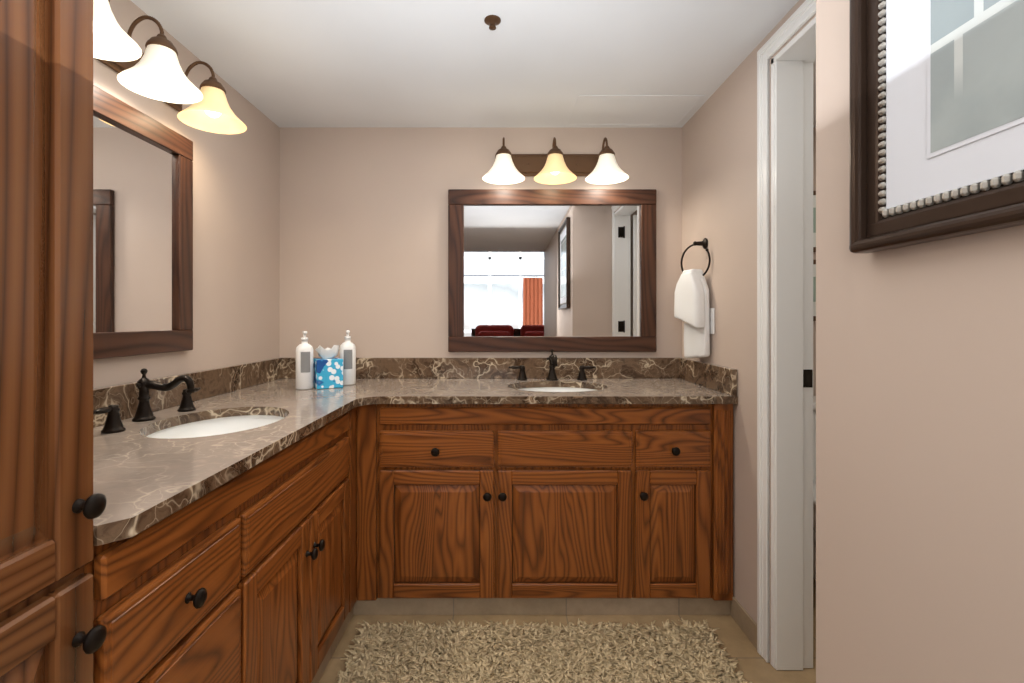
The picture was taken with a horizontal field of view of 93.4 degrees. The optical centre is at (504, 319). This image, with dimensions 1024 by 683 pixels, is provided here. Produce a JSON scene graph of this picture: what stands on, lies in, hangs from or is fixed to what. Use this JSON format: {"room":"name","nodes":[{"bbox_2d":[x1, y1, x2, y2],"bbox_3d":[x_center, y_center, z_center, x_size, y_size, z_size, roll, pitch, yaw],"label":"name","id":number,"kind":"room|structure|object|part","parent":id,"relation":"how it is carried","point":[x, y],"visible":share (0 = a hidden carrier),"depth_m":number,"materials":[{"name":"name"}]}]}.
{"room":"bathroom","nodes":[
{"label":"bathroom","id":0,"kind":"room"},
{"bbox_2d":[93,0,279,388],"bbox_3d":[-1.260,0.097,0.268,0.150,2.216,4.535,0,0,0],"label":"wall","id":1,"kind":"structure","parent":0,"point":[236,249],"depth_m":2.04,"materials":[{"name":"paint"}]},
{"bbox_2d":[93,85,192,359],"bbox_3d":[-1.171,-0.276,1.442,0.027,0.775,0.700,0,0,0],"label":"mirror","id":2,"kind":"object","parent":1,"relation":"attached to","point":[142,233],"visible":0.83,"depth_m":1.54,"materials":[{"name":"brown wood"}]},
{"bbox_2d":[93,0,246,133],"bbox_3d":[-1.056,-0.809,1.455,0.255,0.219,0.722,0,0,0],"label":"vanity light","id":3,"kind":"object","parent":1,"relation":"attached to","point":[155,71],"visible":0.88,"depth_m":1.46,"materials":[{"name":"white glass"}]},
{"bbox_2d":[93,358,279,425],"bbox_3d":[-1.173,0.251,1.624,0.020,0.108,1.818,0,0,0],"label":"backsplash","id":4,"kind":"structure","parent":1,"relation":"attached to","point":[220,380],"depth_m":1.80,"materials":[{"name":"brown stone"}]},
{"bbox_2d":[131,0,815,127],"bbox_3d":[0.407,-1.061,0.343,3.485,0.100,4.685,0,0,0],"label":"ceiling","id":5,"kind":"structure","parent":0,"point":[387,63],"depth_m":1.83,"materials":[{"name":"paint"}]},
{"bbox_2d":[484,15,500,29],"bbox_3d":[-0.042,-0.997,1.626,0.056,0.031,0.056,0,0,0],"label":"sprinkler","id":6,"kind":"object","parent":5,"relation":"attached to","point":[492,21],"visible":1,"depth_m":1.62,"materials":[{"name":"brown metal"}]},
{"bbox_2d":[569,95,704,124],"bbox_3d":[0.615,-1.010,2.335,0.570,0.004,0.330,0,0,0],"label":"access hatch","id":7,"kind":"object","parent":5,"relation":"attached to","point":[632,109],"visible":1,"depth_m":2.31,"materials":[{"name":"paint"}]},
{"bbox_2d":[280,128,815,531],"bbox_3d":[0.407,0.097,2.610,3.485,2.216,0.150,0,0,0],"label":"wall","id":8,"kind":"structure","parent":0,"point":[364,236],"depth_m":2.54,"materials":[{"name":"paint"}]},
{"bbox_2d":[280,358,679,377],"bbox_3d":[-0.117,0.251,2.523,2.092,0.108,0.020,0,0,0],"label":"backsplash","id":9,"kind":"structure","parent":8,"relation":"attached to","point":[365,367],"depth_m":2.51,"materials":[{"name":"brown stone"}]},
{"bbox_2d":[448,189,655,351],"bbox_3d":[0.246,-0.257,2.521,1.083,0.846,0.027,0,0,0],"label":"mirror","id":10,"kind":"object","parent":8,"relation":"attached to","point":[548,270],"visible":0.96,"depth_m":2.52,"materials":[{"name":"brown wood"}]},
{"label":"glass","id":11,"kind":"part","parent":10,"relation":"part of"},
{"bbox_2d":[482,137,628,184],"bbox_3d":[0.248,-0.809,2.406,0.722,0.219,0.255,0,0,0],"label":"vanity light","id":12,"kind":"object","parent":8,"relation":"attached to","point":[554,165],"visible":1,"depth_m":2.44,"materials":[{"name":"white glass"}]},
{"bbox_2d":[813,191,815,320],"bbox_3d":[1.600,-0.335,2.523,0.260,0.680,0.022,0,0,0],"label":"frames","id":13,"kind":"object","parent":8,"relation":"attached to","point":[814,250],"depth_m":2.51,"materials":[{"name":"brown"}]},
{"bbox_2d":[318,579,815,682],"bbox_3d":[0.000,1.230,-1.732,6.400,0.050,8.935,0,0,0],"label":"floor","id":14,"kind":"structure","parent":0,"point":[753,665],"depth_m":1.90,"materials":[{"name":"tile"}]},
{"bbox_2d":[0,0,106,682],"bbox_3d":[-0.875,0.135,0.481,0.616,2.139,0.463,0,0,0],"label":"linen cabinet","id":15,"kind":"object","parent":14,"relation":"on","point":[52,506],"visible":1,"depth_m":0.64,"materials":[{"name":"brown wood"}]},
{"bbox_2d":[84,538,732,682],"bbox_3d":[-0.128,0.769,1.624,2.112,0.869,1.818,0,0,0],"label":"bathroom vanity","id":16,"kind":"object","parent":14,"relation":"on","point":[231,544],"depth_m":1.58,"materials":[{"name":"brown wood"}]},
{"bbox_2d":[93,378,737,537],"bbox_3d":[-0.128,0.320,1.624,2.112,0.030,1.818,0,0,0],"label":"countertop","id":17,"kind":"structure","parent":16,"relation":"on","point":[437,457],"depth_m":1.95,"materials":[{"name":"brown stone"}]},
{"bbox_2d":[93,368,200,433],"bbox_3d":[-1.038,0.226,1.470,0.184,0.157,0.446,0,0,0],"label":"faucet","id":18,"kind":"object","parent":17,"relation":"on","point":[113,421],"visible":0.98,"depth_m":1.46,"materials":[{"name":"black metal"}]},
{"bbox_2d":[144,410,287,433],"bbox_3d":[-0.865,0.404,1.470,0.376,0.163,0.476,0,0,0],"label":"sink","id":19,"kind":"object","parent":17,"relation":"in","point":[216,421],"depth_m":1.65,"materials":[{"name":"white ceramic"}]},
{"bbox_2d":[296,331,312,389],"bbox_3d":[-0.887,0.176,2.135,0.073,0.255,0.074,0,0,0],"label":"soap bottle","id":20,"kind":"object","parent":17,"relation":"on","point":[304,364],"visible":1,"depth_m":2.10,"materials":[{"name":"white plastic"}]},
{"bbox_2d":[313,345,342,388],"bbox_3d":[-0.805,0.208,2.190,0.112,0.191,0.112,0,0,-32],"label":"tissue box","id":21,"kind":"object","parent":17,"relation":"on","point":[327,370],"visible":0.88,"depth_m":2.15,"materials":[{"name":"cardboard"}]},
{"bbox_2d":[340,330,355,384],"bbox_3d":[-0.745,0.176,2.285,0.073,0.255,0.074,0,0,0],"label":"soap bottle","id":22,"kind":"object","parent":17,"relation":"on","point":[347,351],"visible":0.98,"depth_m":2.26,"materials":[{"name":"white plastic"}]},
{"bbox_2d":[508,349,595,379],"bbox_3d":[0.240,0.226,2.393,0.446,0.157,0.184,0,0,0],"label":"faucet","id":23,"kind":"object","parent":17,"relation":"on","point":[552,358],"visible":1,"depth_m":2.44,"materials":[{"name":"black metal"}]},
{"bbox_2d":[512,386,599,389],"bbox_3d":[0.240,0.404,2.225,0.475,0.163,0.376,0,0,0],"label":"sink","id":24,"kind":"object","parent":17,"relation":"in","point":[513,387],"depth_m":2.39,"materials":[{"name":"white ceramic"}]},
{"bbox_2d":[675,238,710,357],"bbox_3d":[0.869,-0.099,2.227,0.121,0.562,0.180,0,0,0],"label":"towel ring","id":25,"kind":"object","parent":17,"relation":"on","point":[692,301],"visible":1,"depth_m":2.19,"materials":[{"name":"white fabric"}]},
{"bbox_2d":[336,618,751,682],"bbox_3d":[0.119,1.191,1.515,1.384,0.026,0.770,0,0,0],"label":"shag rug","id":26,"kind":"object","parent":14,"relation":"on","point":[570,652],"visible":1,"depth_m":1.71,"materials":[{"name":"beige fabric"}]},
{"bbox_2d":[813,396,815,579],"bbox_3d":[1.520,0.799,2.146,0.450,0.809,0.749,0,0,0],"label":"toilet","id":27,"kind":"object","parent":14,"relation":"on","point":[814,487],"depth_m":2.21,"materials":[{"name":"white ceramic"}]},
{"bbox_2d":[682,0,815,663],"bbox_3d":[0.998,0.097,1.718,0.135,2.216,1.635,0,0,0],"label":"wall","id":28,"kind":"structure","parent":0,"point":[719,170],"depth_m":1.94,"materials":[{"name":"paint"}]},
{"bbox_2d":[680,358,736,393],"bbox_3d":[0.919,0.251,2.220,0.020,0.108,0.586,0,0,0],"label":"backsplash","id":29,"kind":"structure","parent":28,"relation":"attached to","point":[724,379],"depth_m":2.13,"materials":[{"name":"brown stone"}]},
{"bbox_2d":[710,308,714,333],"bbox_3d":[0.926,0.005,2.172,0.008,0.116,0.070,0,0,0],"label":"outlet","id":30,"kind":"object","parent":28,"relation":"attached to","point":[712,320],"visible":0.58,"depth_m":2.15,"materials":[{"name":"white plastic"}]},
{"bbox_2d":[730,596,756,648],"bbox_3d":[0.407,1.162,0.317,3.184,0.084,4.434,0,0,0],"label":"baseboard","id":31,"kind":"structure","parent":28,"relation":"attached to","point":[744,620],"depth_m":1.85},
{"bbox_2d":[757,0,815,669],"bbox_3d":[0.989,0.115,1.325,0.154,2.177,0.850,0,0,0],"label":"door frame","id":32,"kind":"structure","parent":28,"relation":"attached to","point":[793,59],"depth_m":1.66,"materials":[{"name":"white wood"}]},
{"bbox_2d":[816,0,1023,682],"bbox_3d":[1.365,0.097,-0.550,1.570,2.216,2.900,0,0,0],"label":"wall","id":33,"kind":"structure","parent":0,"point":[919,463],"depth_m":0.69,"materials":[{"name":"paint"}]},
{"bbox_2d":[849,0,1023,252],"bbox_3d":[0.561,-0.510,0.429,0.035,0.810,0.678,0,0,0],"label":"framed picture","id":34,"kind":"object","parent":33,"relation":"attached to","point":[936,120],"visible":1,"depth_m":0.63,"materials":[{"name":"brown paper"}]},
{"bbox_2d":[886,0,1023,209],"bbox_3d":[0.561,-0.510,0.429,0.004,0.694,0.562,0,0,0],"label":"art","id":35,"kind":"object","parent":34,"relation":"attached to","point":[955,68],"depth_m":0.60}
]}

